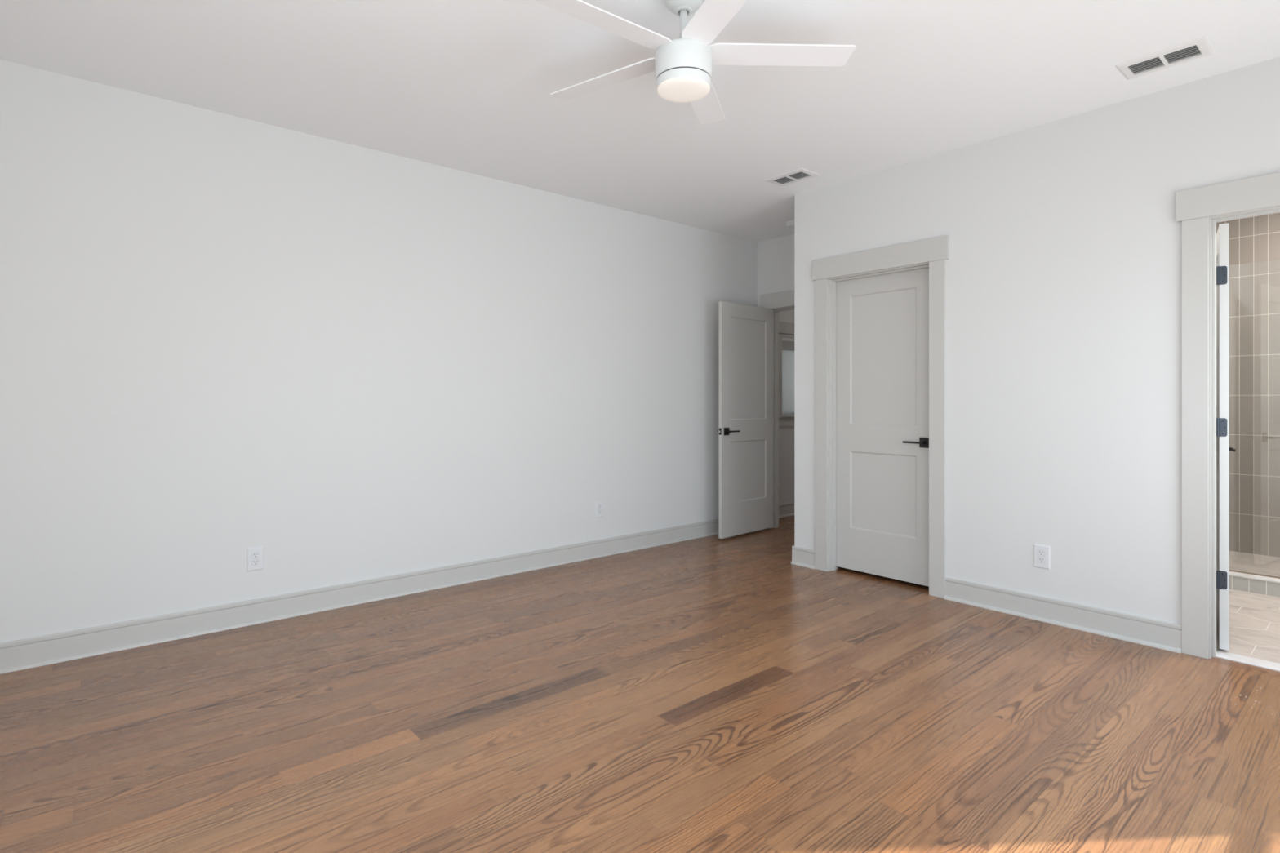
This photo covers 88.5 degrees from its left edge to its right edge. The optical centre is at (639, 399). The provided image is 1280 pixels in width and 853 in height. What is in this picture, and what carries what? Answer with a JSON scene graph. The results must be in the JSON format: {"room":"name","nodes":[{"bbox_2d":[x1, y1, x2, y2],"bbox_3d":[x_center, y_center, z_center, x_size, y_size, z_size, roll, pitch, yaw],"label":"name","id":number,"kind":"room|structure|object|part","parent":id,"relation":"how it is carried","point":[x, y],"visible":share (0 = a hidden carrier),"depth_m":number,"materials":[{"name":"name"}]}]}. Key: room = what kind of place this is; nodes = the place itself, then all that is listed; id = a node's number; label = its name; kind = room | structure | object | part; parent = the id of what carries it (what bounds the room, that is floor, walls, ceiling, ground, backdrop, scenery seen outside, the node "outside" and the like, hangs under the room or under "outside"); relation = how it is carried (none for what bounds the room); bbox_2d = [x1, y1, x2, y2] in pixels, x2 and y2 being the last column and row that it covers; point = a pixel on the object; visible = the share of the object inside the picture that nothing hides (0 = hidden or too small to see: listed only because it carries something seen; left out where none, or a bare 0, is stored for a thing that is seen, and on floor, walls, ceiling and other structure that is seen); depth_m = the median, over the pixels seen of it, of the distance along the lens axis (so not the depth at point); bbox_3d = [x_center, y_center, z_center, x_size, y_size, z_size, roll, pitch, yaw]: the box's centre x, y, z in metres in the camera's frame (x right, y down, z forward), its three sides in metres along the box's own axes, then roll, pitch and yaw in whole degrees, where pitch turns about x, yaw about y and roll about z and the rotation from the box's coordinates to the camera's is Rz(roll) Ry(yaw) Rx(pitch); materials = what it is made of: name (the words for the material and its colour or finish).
{"room":"empty bedroom","nodes":[
{"label":"empty bedroom","id":0,"kind":"room"},
{"bbox_2d":[0,59,757,643],"bbox_3d":[-1.105,-0.152,4.545,5.770,2.743,0.150,0,0,-41],"label":"wall","id":1,"kind":"structure","parent":0,"point":[223,335],"depth_m":3.73,"materials":[{"name":"white paint"}]},
{"bbox_2d":[246,546,263,571],"bbox_3d":[-2.099,0.869,3.590,0.081,0.127,0.008,0,0,-41],"label":"power outlet","id":2,"kind":"object","parent":1,"relation":"attached to","point":[255,556],"visible":1,"depth_m":3.59,"materials":[{"name":"white plastic"}]},
{"bbox_2d":[252,559,259,565],"bbox_3d":[-2.098,0.888,3.588,0.036,0.030,0.003,0,0,-41],"label":"receptacle","id":3,"kind":"object","parent":2,"relation":"attached to","point":[255,562],"depth_m":3.59,"materials":[{"name":"white plastic"}]},
{"bbox_2d":[252,552,259,558],"bbox_3d":[-2.098,0.849,3.588,0.036,0.030,0.003,0,0,-41],"label":"receptacle","id":4,"kind":"object","parent":2,"relation":"attached to","point":[255,555],"depth_m":3.59,"materials":[{"name":"white plastic"}]},
{"bbox_2d":[0,519,718,674],"bbox_3d":[-0.991,1.154,4.527,5.620,0.131,0.027,0,0,-41],"label":"baseboard","id":5,"kind":"structure","parent":1,"relation":"attached to","point":[41,651],"depth_m":3.72,"materials":[{"name":"grey paint"}]},
{"bbox_2d":[595,500,604,518],"bbox_3d":[-0.312,0.854,5.120,0.081,0.127,0.008,0,0,-41],"label":"power outlet","id":6,"kind":"object","parent":1,"relation":"attached to","point":[599,505],"visible":1,"depth_m":5.12,"materials":[{"name":"white plastic"}]},
{"bbox_2d":[0,515,1279,852],"bbox_3d":[1.339,1.220,3.604,8.080,0.001,5.036,0,0,-41],"label":"floor","id":7,"kind":"structure","parent":0,"point":[711,694],"depth_m":2.42,"materials":[{"name":"brown wood"}]},
{"bbox_2d":[0,0,1279,242],"bbox_3d":[1.369,-1.583,3.576,8.270,0.120,5.135,0,0,-41],"label":"ceiling","id":8,"kind":"structure","parent":0,"point":[467,86],"depth_m":3.06,"materials":[{"name":"white paint"}]},
{"bbox_2d":[533,0,855,124],"bbox_3d":[0.128,-1.334,2.447,1.186,0.378,1.223,0,0,-41],"label":"ceiling fan","id":9,"kind":"object","parent":8,"relation":"hanging from","point":[682,65],"visible":1,"depth_m":2.42,"materials":[{"name":"white metal"}]},
{"bbox_3d":[-0.122,-1.295,2.243,0.547,0.023,0.114,0,0,-37],"label":"blade","id":10,"kind":"part","parent":9,"relation":"part of","materials":[{"name":"white"}]},
{"bbox_3d":[-0.132,-1.295,2.664,0.547,0.023,0.114,0,0,35],"label":"blade","id":11,"kind":"part","parent":9,"relation":"part of","materials":[{"name":"white"}]},
{"bbox_3d":[0.266,-1.295,2.804,0.114,0.023,0.547,0,0,17],"label":"blade","id":12,"kind":"part","parent":9,"relation":"part of","materials":[{"name":"white"}]},
{"bbox_3d":[0.282,-1.295,2.122,0.114,0.023,0.547,0,0,-19],"label":"blade","id":13,"kind":"part","parent":9,"relation":"part of","materials":[{"name":"white"}]},
{"bbox_3d":[0.521,-1.295,2.469,0.547,0.023,0.114,0,0,-1],"label":"blade","id":14,"kind":"part","parent":9,"relation":"part of","materials":[{"name":"white"}]},
{"bbox_2d":[786,220,794,227],"bbox_3d":[1.314,-1.501,5.632,0.124,0.044,0.124,0,0,-41],"label":"smoke detector","id":15,"kind":"object","parent":8,"relation":"attached to","point":[790,224],"visible":0.58,"depth_m":5.60,"materials":[{"name":"white plastic"}]},
{"bbox_2d":[764,167,819,186],"bbox_3d":[1.038,-1.519,4.501,0.206,0.009,0.316,0,0,-41],"label":"ceiling vent","id":16,"kind":"object","parent":8,"relation":"in","point":[801,174],"visible":1,"depth_m":4.48,"materials":[{"name":"grey metal"}]},
{"bbox_2d":[1115,35,1214,79],"bbox_3d":[2.342,-1.519,2.938,0.206,0.009,0.316,0,0,-41],"label":"ceiling vent","id":17,"kind":"object","parent":8,"relation":"in","point":[1197,48],"visible":1,"depth_m":2.92,"materials":[{"name":"white metal"}]},
{"bbox_2d":[757,234,794,307],"bbox_3d":[2.024,-0.152,5.413,0.114,2.743,3.095,0,0,-41],"label":"wall","id":18,"kind":"structure","parent":0,"point":[775,256],"depth_m":6.20,"materials":[{"name":"white paint"}]},
{"bbox_2d":[717,301,773,538],"bbox_3d":[0.965,0.175,5.937,0.773,2.046,0.147,0,0,-44],"label":"door","id":19,"kind":"structure","parent":18,"relation":"in","point":[745,430],"depth_m":5.90,"materials":[{"name":"grey paint"}]},
{"bbox_3d":[0.766,0.275,5.689,0.066,0.066,0.050,0,0,-44],"label":"handle","id":20,"kind":"part","parent":19,"relation":"part of","materials":[{"name":"black metal"}]},
{"bbox_2d":[760,289,794,528],"bbox_3d":[1.534,0.107,5.968,0.136,2.225,1.021,0,0,-41],"label":"door frame","id":21,"kind":"structure","parent":18,"relation":"attached to","point":[783,300],"depth_m":6.26,"materials":[{"name":"grey paint"}]},
{"bbox_3d":[1.491,-0.933,5.931,0.022,0.144,1.021,0,0,-41],"label":"head casing","id":22,"kind":"part","parent":21,"relation":"part of","materials":[{"name":"grey paint"}]},
{"bbox_2d":[778,309,794,504],"bbox_3d":[1.955,-0.152,7.339,2.286,2.743,0.120,0,0,-41],"label":"wall","id":23,"kind":"structure","parent":0,"point":[786,434],"depth_m":6.90,"materials":[{"name":"white paint"}]},
{"bbox_2d":[778,321,794,426],"bbox_3d":[1.742,-0.266,7.116,1.004,1.091,0.142,0,0,-41],"label":"window","id":24,"kind":"structure","parent":23,"relation":"in","point":[786,344],"depth_m":6.92,"materials":[{"name":"white glass"}]},
{"bbox_3d":[1.436,-0.253,6.803,0.092,0.830,0.018,0,0,-41],"label":"casing","id":25,"kind":"part","parent":24,"relation":"part of","materials":[{"name":"grey paint"}]},
{"bbox_3d":[1.768,-0.752,7.085,1.004,0.118,0.022,0,0,-41],"label":"head casing","id":26,"kind":"part","parent":24,"relation":"part of","materials":[{"name":"grey paint"}]},
{"bbox_3d":[1.743,-0.642,7.115,0.776,0.041,0.035,0,0,-41],"label":"head rail","id":27,"kind":"part","parent":24,"relation":"part of","materials":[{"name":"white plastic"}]},
{"bbox_2d":[782,349,794,414],"bbox_3d":[1.744,-0.187,7.114,0.774,0.692,0.006,0,0,-41],"label":"blind","id":28,"kind":"object","parent":24,"relation":"attached to","point":[788,355],"depth_m":6.96,"materials":[{"name":"grey fabric"}]},
{"bbox_2d":[778,502,794,518],"bbox_3d":[2.003,1.154,7.283,2.286,0.131,0.027,0,0,-41],"label":"baseboard","id":29,"kind":"structure","parent":23,"relation":"attached to","point":[784,509],"depth_m":6.88,"materials":[{"name":"grey paint"}]},
{"bbox_3d":[2.008,1.210,7.278,2.286,0.019,0.013,0,0,-41],"label":"shoe moulding","id":30,"kind":"part","parent":29,"relation":"part of","materials":[{"name":"grey paint"}]},
{"bbox_2d":[794,57,1279,624],"bbox_3d":[2.355,-0.152,3.574,0.114,2.743,3.570,0,0,-41],"label":"wall","id":31,"kind":"structure","parent":0,"point":[1064,264],"depth_m":3.56,"materials":[{"name":"white paint"}]},
{"bbox_2d":[812,235,949,598],"bbox_3d":[1.612,0.107,4.425,0.136,2.225,0.976,0,0,-41],"label":"door frame","id":32,"kind":"structure","parent":31,"relation":"attached to","point":[933,253],"depth_m":4.41,"materials":[{"name":"grey paint"}]},
{"bbox_3d":[1.299,0.179,4.706,0.018,2.081,0.098,0,0,-41],"label":"casing","id":33,"kind":"part","parent":32,"relation":"part of","materials":[{"name":"grey paint"}]},
{"bbox_3d":[1.569,-0.933,4.388,0.022,0.144,0.976,0,0,-41],"label":"head casing","id":34,"kind":"part","parent":32,"relation":"part of","materials":[{"name":"grey paint"}]},
{"bbox_3d":[1.842,0.179,4.072,0.018,2.081,0.098,0,0,-41],"label":"casing","id":35,"kind":"part","parent":32,"relation":"part of","materials":[{"name":"grey paint"}]},
{"bbox_2d":[835,267,928,586],"bbox_3d":[1.649,0.173,4.457,0.147,2.042,0.715,0,0,-41],"label":"door","id":36,"kind":"structure","parent":31,"relation":"in","point":[882,321],"depth_m":4.44,"materials":[{"name":"grey paint"}]},
{"bbox_3d":[1.754,0.275,4.229,0.010,0.013,0.132,0,0,-41],"label":"lever","id":37,"kind":"part","parent":36,"relation":"part of","materials":[{"name":"black metal"}]},
{"bbox_3d":[1.810,0.275,4.203,0.050,0.066,0.066,0,0,-41],"label":"handle","id":38,"kind":"part","parent":36,"relation":"part of","materials":[{"name":"black metal"}]},
{"bbox_2d":[1033,543,1049,569],"bbox_3d":[2.221,0.868,3.636,0.008,0.127,0.081,0,0,-41],"label":"power outlet","id":39,"kind":"object","parent":31,"relation":"attached to","point":[1041,553],"visible":1,"depth_m":3.63,"materials":[{"name":"white plastic"}]},
{"bbox_2d":[1037,557,1044,563],"bbox_3d":[2.219,0.887,3.635,0.003,0.028,0.034,0,0,-41],"label":"receptacle","id":40,"kind":"object","parent":39,"relation":"attached to","point":[1040,560],"depth_m":3.63,"materials":[{"name":"white plastic"}]},
{"bbox_2d":[1037,550,1044,555],"bbox_3d":[2.219,0.848,3.635,0.003,0.028,0.034,0,0,-41],"label":"receptacle","id":41,"kind":"object","parent":39,"relation":"attached to","point":[1040,553],"depth_m":3.63,"materials":[{"name":"white plastic"}]},
{"bbox_2d":[943,577,1181,653],"bbox_3d":[2.240,1.154,3.600,0.027,0.131,1.138,0,0,-41],"label":"baseboard","id":42,"kind":"structure","parent":31,"relation":"attached to","point":[1156,633],"depth_m":3.52,"materials":[{"name":"grey paint"}]},
{"bbox_2d":[1216,222,1235,650],"bbox_3d":[3.042,0.177,3.450,0.147,2.047,0.770,0,0,39],"label":"door","id":43,"kind":"structure","parent":31,"relation":"in","point":[1223,448],"depth_m":3.16,"materials":[{"name":"grey paint"}]},
{"bbox_2d":[1175,172,1279,658],"bbox_3d":[2.973,0.107,2.835,0.136,2.225,1.022,0,0,-41],"label":"door frame","id":44,"kind":"structure","parent":31,"relation":"attached to","point":[1198,211],"depth_m":3.11,"materials":[{"name":"grey paint"}]},
{"bbox_3d":[2.645,0.179,3.133,0.018,2.081,0.098,0,0,-41],"label":"casing","id":45,"kind":"part","parent":44,"relation":"part of","materials":[{"name":"grey paint"}]},
{"bbox_3d":[2.930,-0.933,2.798,0.022,0.144,1.022,0,0,-41],"label":"head casing","id":46,"kind":"part","parent":44,"relation":"part of","materials":[{"name":"grey paint"}]},
{"bbox_2d":[1216,213,1279,557],"bbox_3d":[5.082,-0.152,4.750,0.100,2.743,2.090,0,0,-41],"label":"wall","id":47,"kind":"structure","parent":0,"point":[1254,242],"depth_m":5.07,"materials":[{"name":"beige tile"}]},
{"bbox_2d":[1216,589,1279,663],"bbox_3d":[3.527,1.225,3.446,1.440,0.011,1.850,0,0,-41],"label":"floor","id":48,"kind":"structure","parent":0,"point":[1254,618],"depth_m":3.55,"materials":[{"name":"tile"}]},
{"bbox_2d":[1229,551,1279,577],"bbox_3d":[4.602,1.210,4.366,1.130,0.041,1.850,0,0,-41],"label":"floor","id":49,"kind":"structure","parent":0,"point":[1238,561],"depth_m":4.77,"materials":[{"name":"tile"}]},
{"bbox_3d":[1.369,1.306,3.576,8.270,0.148,5.135,0,0,-41],"label":"floor slab","id":50,"kind":"structure","parent":0,"visible":0},
{"bbox_2d":[1215,649,1279,671],"bbox_3d":[3.011,1.222,2.867,0.104,0.017,0.768,0,0,-41],"label":"threshold","id":51,"kind":"object","parent":50,"relation":"on","point":[1220,654],"visible":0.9,"depth_m":3.06,"materials":[{"name":"white stone"}]},
{"bbox_2d":[1229,571,1279,597],"bbox_3d":[4.120,1.170,3.953,0.142,0.098,1.850,0,0,-41],"label":"shower curb","id":52,"kind":"object","parent":50,"relation":"on","point":[1264,585],"depth_m":4.15,"materials":[{"name":"grey tile"}]},
{"bbox_2d":[1229,569,1279,578],"bbox_3d":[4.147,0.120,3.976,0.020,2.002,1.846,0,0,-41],"label":"door track","id":53,"kind":"object","parent":52,"relation":"on","point":[1229,570],"visible":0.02,"depth_m":4.21,"materials":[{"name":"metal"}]},
{"bbox_3d":[1.590,-0.152,5.194,0.830,2.743,0.114,0,0,-41],"label":"wall","id":54,"kind":"structure","parent":0,"visible":0},
{"bbox_2d":[791,545,814,568],"bbox_3d":[1.552,1.154,5.130,0.971,0.131,0.217,0,0,-41],"label":"baseboard","id":55,"kind":"structure","parent":54,"relation":"attached to","point":[802,557],"depth_m":4.82,"materials":[{"name":"grey paint"}]},
{"bbox_3d":[1.552,1.210,5.130,0.971,0.019,0.217,0,0,-41],"label":"moulding","id":56,"kind":"part","parent":55,"relation":"part of","materials":[{"name":"grey paint"}]}
]}

